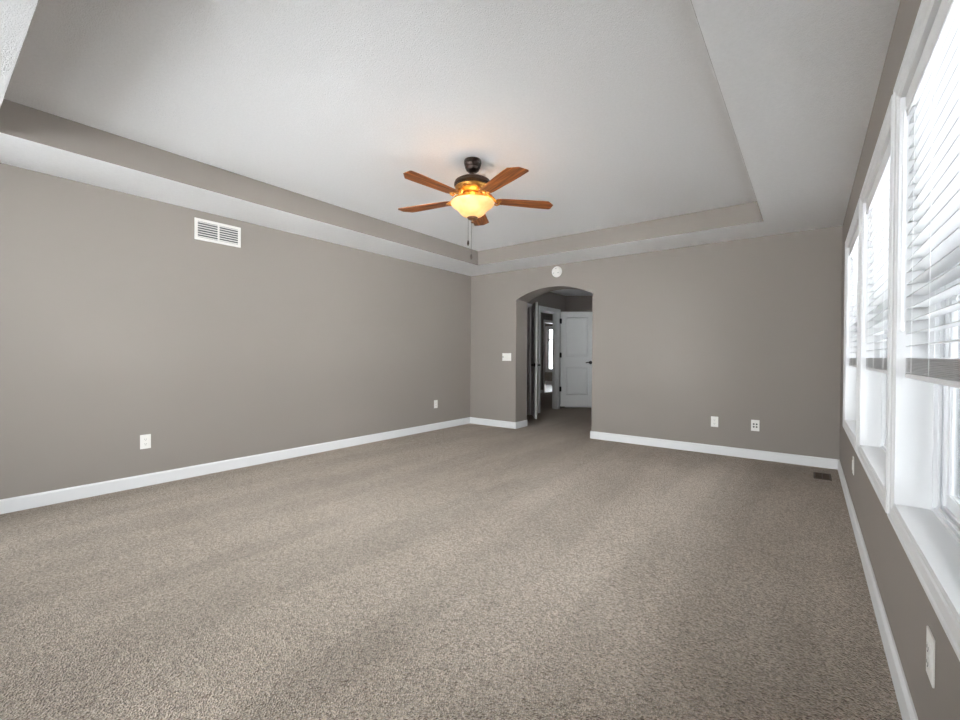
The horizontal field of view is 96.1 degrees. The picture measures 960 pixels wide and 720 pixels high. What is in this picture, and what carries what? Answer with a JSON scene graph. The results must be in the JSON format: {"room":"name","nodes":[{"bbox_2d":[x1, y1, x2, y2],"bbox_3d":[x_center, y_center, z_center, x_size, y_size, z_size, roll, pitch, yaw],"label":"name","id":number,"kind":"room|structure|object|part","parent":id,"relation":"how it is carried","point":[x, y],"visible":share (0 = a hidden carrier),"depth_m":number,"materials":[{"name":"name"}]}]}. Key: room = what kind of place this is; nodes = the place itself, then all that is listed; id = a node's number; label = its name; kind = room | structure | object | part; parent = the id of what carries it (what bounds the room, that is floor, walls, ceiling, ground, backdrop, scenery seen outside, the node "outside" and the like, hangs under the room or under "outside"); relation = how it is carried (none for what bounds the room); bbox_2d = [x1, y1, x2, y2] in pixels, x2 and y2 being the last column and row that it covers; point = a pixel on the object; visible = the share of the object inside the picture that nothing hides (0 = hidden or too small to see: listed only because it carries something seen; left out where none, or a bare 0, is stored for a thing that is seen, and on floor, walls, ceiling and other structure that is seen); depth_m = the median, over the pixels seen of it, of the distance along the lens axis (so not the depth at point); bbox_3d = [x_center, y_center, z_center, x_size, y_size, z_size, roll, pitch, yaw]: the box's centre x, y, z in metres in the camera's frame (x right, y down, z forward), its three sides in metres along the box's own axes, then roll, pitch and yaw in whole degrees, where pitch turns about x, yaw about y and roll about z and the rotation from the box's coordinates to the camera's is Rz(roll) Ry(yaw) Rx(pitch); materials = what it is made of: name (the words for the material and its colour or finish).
{"room":"empty bedroom","nodes":[
{"label":"empty bedroom","id":0,"kind":"room"},
{"bbox_2d":[0,163,470,499],"bbox_3d":[-1.968,-0.268,4.931,0.170,2.759,6.435,1,1,37],"label":"wall","id":1,"kind":"structure","parent":0,"point":[119,325],"depth_m":3.90,"materials":[{"name":"beige paint"}]},
{"bbox_2d":[140,434,150,448],"bbox_3d":[-2.836,0.692,3.660,0.008,0.120,0.075,1,1,37],"label":"wall outlet","id":2,"kind":"object","parent":1,"relation":"attached to","point":[145,440],"visible":1,"depth_m":3.66,"materials":[{"name":"white plastic"}]},
{"bbox_2d":[194,217,240,247],"bbox_3d":[-2.480,-1.203,4.093,0.012,0.195,0.400,1,1,37],"label":"air vent","id":3,"kind":"object","parent":1,"relation":"in","point":[205,230],"visible":1,"depth_m":4.08,"materials":[{"name":"white plastic"}]},
{"bbox_2d":[0,417,470,513],"bbox_3d":[-1.952,1.013,4.822,0.014,0.100,5.930,1,1,37],"label":"baseboard","id":4,"kind":"structure","parent":1,"relation":"attached to","point":[19,503],"depth_m":3.91,"materials":[{"name":"white paint"}]},
{"bbox_2d":[434,400,437,407],"bbox_3d":[-0.665,0.665,6.511,0.008,0.120,0.075,1,1,37],"label":"wall outlet","id":5,"kind":"object","parent":1,"relation":"attached to","point":[435,401],"visible":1,"depth_m":6.51,"materials":[{"name":"white plastic"}]},
{"bbox_2d":[0,1,762,264],"bbox_3d":[-0.066,-1.459,3.376,3.504,0.208,4.724,1,1,37],"label":"ceiling tray side","id":6,"kind":"structure","parent":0,"point":[16,119],"depth_m":4.01,"materials":[{"name":"beige paint"}]},
{"bbox_2d":[0,0,899,275],"bbox_3d":[-0.064,-1.488,3.371,4.767,0.269,5.970,1,1,37],"label":"ceiling","id":7,"kind":"structure","parent":0,"point":[615,112],"depth_m":2.54,"materials":[{"name":"paint"}]},
{"bbox_2d":[398,157,552,259],"bbox_3d":[-0.093,-1.175,3.353,1.282,0.775,1.243,1,1,37],"label":"ceiling fan","id":8,"kind":"object","parent":7,"relation":"hanging from","point":[472,202],"visible":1,"depth_m":3.28,"materials":[{"name":"brown wood"}]},
{"bbox_3d":[-0.444,-1.261,3.561,0.479,0.006,0.143,1,4,25],"label":"blade","id":9,"kind":"part","parent":8,"relation":"part of","materials":[{"name":"brown wood"}]},
{"bbox_3d":[-0.347,-1.256,3.072,0.143,0.006,0.479,5,4,43],"label":"blade","id":10,"kind":"part","parent":8,"relation":"part of","materials":[{"name":"brown wood"}]},
{"bbox_3d":[-0.059,-1.177,3.384,0.342,0.119,0.342,1,1,37],"label":"lamp shade","id":11,"kind":"part","parent":8,"relation":"part of","materials":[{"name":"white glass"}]},
{"bbox_3d":[-0.009,-1.261,3.805,0.143,0.006,0.479,-3,0,7],"label":"blade","id":12,"kind":"part","parent":8,"relation":"part of","materials":[{"name":"brown wood"}]},
{"bbox_3d":[0.149,-1.253,3.013,0.143,0.006,0.479,3,-1,-29],"label":"blade","id":13,"kind":"part","parent":8,"relation":"part of","materials":[{"name":"brown wood"}]},
{"bbox_3d":[0.358,-1.256,3.467,0.479,0.006,0.143,0,-2,-11],"label":"blade","id":14,"kind":"part","parent":8,"relation":"part of","materials":[{"name":"brown wood"}]},
{"bbox_2d":[0,384,901,719],"bbox_3d":[0.665,1.067,8.976,10.347,0.060,15.750,1,1,37],"label":"floor","id":15,"kind":"structure","parent":0,"point":[544,569],"depth_m":2.05,"materials":[{"name":"beige carpet"}]},
{"bbox_2d":[813,472,831,480],"bbox_3d":[3.227,1.095,4.068,0.132,0.005,0.252,1,1,37],"label":"floor vent","id":16,"kind":"object","parent":15,"relation":"in","point":[816,475],"visible":1,"depth_m":4.06,"materials":[{"name":"brown metal"}]},
{"bbox_2d":[540,312,552,389],"bbox_3d":[0.820,-0.214,11.773,0.120,2.550,6.900,1,1,37],"label":"wall","id":17,"kind":"structure","parent":0,"point":[544,316],"depth_m":13.08,"materials":[{"name":"beige paint"}]},
{"bbox_2d":[543,320,552,392],"bbox_3d":[2.194,-0.116,13.580,0.152,2.235,1.050,1,1,37],"label":"trim","id":18,"kind":"structure","parent":17,"relation":"attached to","point":[544,321],"depth_m":13.14,"materials":[{"name":"white paint"}]},
{"bbox_2d":[528,292,565,412],"bbox_3d":[1.004,-0.180,8.400,0.120,2.550,2.685,1,1,37],"label":"wall","id":19,"kind":"structure","parent":0,"point":[550,299],"depth_m":8.87,"materials":[{"name":"beige paint"}]},
{"bbox_2d":[527,303,531,414],"bbox_3d":[0.662,-0.011,7.954,0.152,2.115,0.880,1,1,37],"label":"trim","id":20,"kind":"structure","parent":19,"relation":"attached to","point":[528,304],"depth_m":8.21,"materials":[{"name":"white paint"}]},
{"bbox_2d":[530,302,539,418],"bbox_3d":[0.980,0.005,7.843,0.160,2.030,0.710,0,1,0],"label":"door","id":21,"kind":"structure","parent":19,"relation":"in","point":[534,308],"depth_m":7.65,"materials":[{"name":"white paint"}]},
{"bbox_3d":[0.983,-0.468,7.839,0.045,0.879,0.504,0,1,0],"label":"panel","id":22,"kind":"part","parent":21,"relation":"part of","materials":[{"name":"white paint"}]},
{"bbox_3d":[0.978,0.485,7.848,0.045,0.614,0.504,0,1,0],"label":"panel","id":23,"kind":"part","parent":21,"relation":"part of","materials":[{"name":"white paint"}]},
{"bbox_2d":[538,305,560,412],"bbox_3d":[1.374,-0.016,8.889,0.152,2.115,0.910,1,1,37],"label":"trim","id":24,"kind":"structure","parent":19,"relation":"attached to","point":[556,312],"depth_m":9.16,"materials":[{"name":"white paint"}]},
{"bbox_2d":[559,312,591,406],"bbox_3d":[2.047,-0.017,9.167,0.724,2.010,0.160,0,1,0],"label":"door","id":25,"kind":"structure","parent":19,"relation":"in","point":[575,388],"depth_m":9.15,"materials":[{"name":"white paint"}]},
{"bbox_3d":[2.057,0.453,9.171,0.494,0.614,0.045,0,1,0],"label":"panel","id":26,"kind":"part","parent":25,"relation":"part of","materials":[{"name":"white paint"}]},
{"bbox_3d":[2.062,-0.490,9.162,0.494,0.859,0.045,0,1,0],"label":"panel","id":27,"kind":"part","parent":25,"relation":"part of","materials":[{"name":"white paint"}]},
{"bbox_2d":[545,323,552,380],"bbox_3d":[1.133,-0.244,15.180,3.750,2.550,5.300,1,1,37],"label":"wall","id":28,"kind":"structure","parent":0,"point":[548,375],"depth_m":17.12,"materials":[{"name":"beige paint"}]},
{"bbox_2d":[545,326,552,371],"bbox_3d":[3.118,-0.425,16.861,1.210,1.820,0.118,1,1,37],"label":"window","id":29,"kind":"structure","parent":28,"relation":"in","point":[547,331],"depth_m":17.15,"materials":[{"name":"white plastic"}]},
{"bbox_2d":[541,289,592,313],"bbox_3d":[1.837,-1.466,12.082,8.600,0.080,9.565,1,1,37],"label":"ceiling","id":30,"kind":"structure","parent":0,"point":[566,292],"depth_m":8.93,"materials":[{"name":"paint"}]},
{"bbox_2d":[566,296,592,311],"bbox_3d":[3.516,-0.177,9.482,3.502,2.550,0.100,0,1,0],"label":"wall","id":31,"kind":"structure","parent":0,"point":[573,303],"depth_m":9.42,"materials":[{"name":"beige paint"}]},
{"bbox_2d":[470,225,842,459],"bbox_3d":[1.827,-0.257,5.875,4.727,2.759,0.335,1,1,37],"label":"wall","id":32,"kind":"structure","parent":0,"point":[739,332],"depth_m":5.07,"materials":[{"name":"beige paint"}]},
{"bbox_2d":[470,417,527,428],"bbox_3d":[0.301,1.004,7.035,0.889,0.100,0.349,1,1,37],"label":"baseboard","id":33,"kind":"structure","parent":32,"relation":"attached to","point":[506,424],"depth_m":6.84,"materials":[{"name":"white paint"}]},
{"bbox_2d":[502,353,510,360],"bbox_3d":[0.416,-0.047,6.734,0.165,0.120,0.010,1,1,37],"label":"switch plate","id":34,"kind":"object","parent":32,"relation":"attached to","point":[505,356],"visible":1,"depth_m":6.73,"materials":[{"name":"white plastic"}]},
{"bbox_2d":[552,266,561,276],"bbox_3d":[1.096,-1.268,6.191,0.156,0.156,0.040,1,1,37],"label":"smoke detector","id":35,"kind":"object","parent":32,"relation":"attached to","point":[556,271],"visible":1,"depth_m":6.17,"materials":[{"name":"white plastic"}]},
{"bbox_2d":[590,431,837,469],"bbox_3d":[2.648,1.033,5.248,2.608,0.100,0.349,1,1,37],"label":"baseboard","id":36,"kind":"structure","parent":32,"relation":"attached to","point":[829,463],"depth_m":4.93,"materials":[{"name":"white paint"}]},
{"bbox_2d":[711,416,717,426],"bbox_3d":[2.712,0.713,4.991,0.075,0.120,0.008,1,1,37],"label":"wall outlet","id":37,"kind":"object","parent":32,"relation":"attached to","point":[714,420],"visible":1,"depth_m":4.99,"materials":[{"name":"white plastic"}]},
{"bbox_2d":[751,420,759,430],"bbox_3d":[3.028,0.721,4.749,0.078,0.122,0.010,1,1,37],"label":"jack plate","id":38,"kind":"object","parent":32,"relation":"attached to","point":[754,423],"visible":1,"depth_m":4.75,"materials":[{"name":"white plastic"}]},
{"bbox_2d":[839,0,959,719],"bbox_3d":[1.928,-0.219,1.965,0.170,2.759,6.435,1,1,37],"label":"wall","id":39,"kind":"structure","parent":0,"point":[909,611],"depth_m":1.56,"materials":[{"name":"beige paint"}]},
{"bbox_2d":[843,200,858,451],"bbox_3d":[2.809,-0.216,3.135,0.190,1.580,1.284,1,1,37],"label":"window","id":40,"kind":"structure","parent":39,"relation":"in","point":[849,372],"depth_m":3.63,"materials":[{"name":"white paint"}]},
{"bbox_2d":[846,227,857,366],"bbox_3d":[2.775,-0.443,3.160,0.075,0.994,1.150,1,1,37],"label":"window blind","id":41,"kind":"object","parent":40,"relation":"attached to","point":[854,245],"visible":0.4,"depth_m":3.44,"materials":[{"name":"white plastic"}]},
{"bbox_3d":[3.056,-0.434,3.514,0.056,0.940,0.002,1,1,37],"label":"ladder cord","id":42,"kind":"part","parent":41,"relation":"part of","materials":[{"name":"white fabric"}]},
{"bbox_2d":[852,456,853,474],"bbox_3d":[2.583,0.730,2.988,0.008,0.120,0.075,1,1,37],"label":"wall plate","id":43,"kind":"object","parent":39,"relation":"attached to","point":[853,456],"visible":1,"depth_m":2.96,"materials":[{"name":"white plastic"}]},
{"bbox_2d":[856,95,892,512],"bbox_3d":[2.009,-0.210,2.085,0.190,1.580,1.284,1,1,37],"label":"window","id":44,"kind":"structure","parent":39,"relation":"in","point":[872,386],"depth_m":2.55,"materials":[{"name":"white paint"}]},
{"bbox_2d":[862,141,889,373],"bbox_3d":[1.975,-0.438,2.110,0.075,0.994,1.150,1,1,37],"label":"window blind","id":45,"kind":"object","parent":44,"relation":"attached to","point":[879,196],"visible":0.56,"depth_m":2.23,"materials":[{"name":"white plastic"}]},
{"bbox_3d":[2.256,-0.428,2.464,0.056,0.940,0.002,1,1,37],"label":"ladder cord","id":46,"kind":"part","parent":45,"relation":"part of","materials":[{"name":"white fabric"}]},
{"bbox_3d":[1.980,0.051,2.109,0.052,0.016,1.144,1,1,37],"label":"rail","id":47,"kind":"part","parent":45,"relation":"part of","materials":[{"name":"white plastic"}]},
{"bbox_3d":[2.097,-0.427,2.255,0.056,0.940,0.002,1,1,37],"label":"ladder cord","id":48,"kind":"part","parent":45,"relation":"part of","materials":[{"name":"white fabric"}]},
{"bbox_3d":[1.868,-0.426,1.954,0.056,0.940,0.002,1,1,37],"label":"ladder cord","id":49,"kind":"part","parent":45,"relation":"part of","materials":[{"name":"white fabric"}]},
{"bbox_3d":[2.050,-0.210,2.054,0.082,1.464,1.168,1,1,37],"label":"frame","id":50,"kind":"part","parent":44,"relation":"part of","materials":[{"name":"white plastic"}]},
{"bbox_2d":[838,460,917,719],"bbox_3d":[1.798,1.060,1.968,0.014,0.100,5.930,1,1,37],"label":"baseboard","id":51,"kind":"structure","parent":39,"relation":"attached to","point":[907,709],"depth_m":1.70,"materials":[{"name":"white paint"}]},
{"bbox_2d":[887,0,959,660],"bbox_3d":[1.210,-0.204,1.035,0.190,1.580,1.284,1,1,37],"label":"window","id":52,"kind":"structure","parent":39,"relation":"in","point":[923,480],"depth_m":1.49,"materials":[{"name":"white paint"}]},
{"bbox_2d":[899,0,959,388],"bbox_3d":[1.175,-0.432,1.060,0.075,0.994,1.150,1,1,37],"label":"window blind","id":53,"kind":"object","parent":52,"relation":"attached to","point":[934,88],"visible":1,"depth_m":1.22,"materials":[{"name":"white plastic"}]},
{"bbox_3d":[1.457,-0.423,1.414,0.056,0.940,0.002,1,1,37],"label":"ladder cord","id":54,"kind":"part","parent":53,"relation":"part of","materials":[{"name":"white fabric"}]},
{"bbox_3d":[1.180,0.057,1.059,0.052,0.016,1.144,1,1,37],"label":"rail","id":55,"kind":"part","parent":53,"relation":"part of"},
{"bbox_3d":[1.297,-0.421,1.204,0.056,0.940,0.002,1,1,37],"label":"ladder cord","id":56,"kind":"part","parent":53,"relation":"part of","materials":[{"name":"white fabric"}]},
{"bbox_3d":[1.251,-0.204,1.004,0.082,1.464,1.168,1,1,37],"label":"frame","id":57,"kind":"part","parent":52,"relation":"part of","materials":[{"name":"white plastic"}]},
{"bbox_3d":[1.251,0.137,1.006,0.026,0.742,1.128,1,1,37],"label":"sash","id":58,"kind":"part","parent":52,"relation":"part of","materials":[{"name":"white plastic"}]},
{"bbox_3d":[1.251,0.130,1.005,0.004,0.647,1.048,1,1,37],"label":"pane","id":59,"kind":"part","parent":52,"relation":"part of","materials":[{"name":"clear glass"}]},
{"bbox_2d":[926,626,934,687],"bbox_3d":[1.144,0.753,1.098,0.008,0.120,0.075,1,1,37],"label":"wall outlet","id":60,"kind":"object","parent":39,"relation":"attached to","point":[930,641],"visible":1,"depth_m":1.09,"materials":[{"name":"white plastic"}]},
{"bbox_2d":[926,656,929,669],"bbox_3d":[1.142,0.772,1.099,0.003,0.029,0.034,1,1,37],"label":"socket","id":61,"kind":"object","parent":60,"relation":"attached to","point":[927,657],"depth_m":1.10,"materials":[{"name":"white plastic"}]},
{"bbox_2d":[926,641,930,654],"bbox_3d":[1.142,0.733,1.099,0.003,0.029,0.034,1,1,37],"label":"socket","id":62,"kind":"object","parent":60,"relation":"attached to","point":[928,644],"depth_m":1.09,"materials":[{"name":"white plastic"}]}
]}

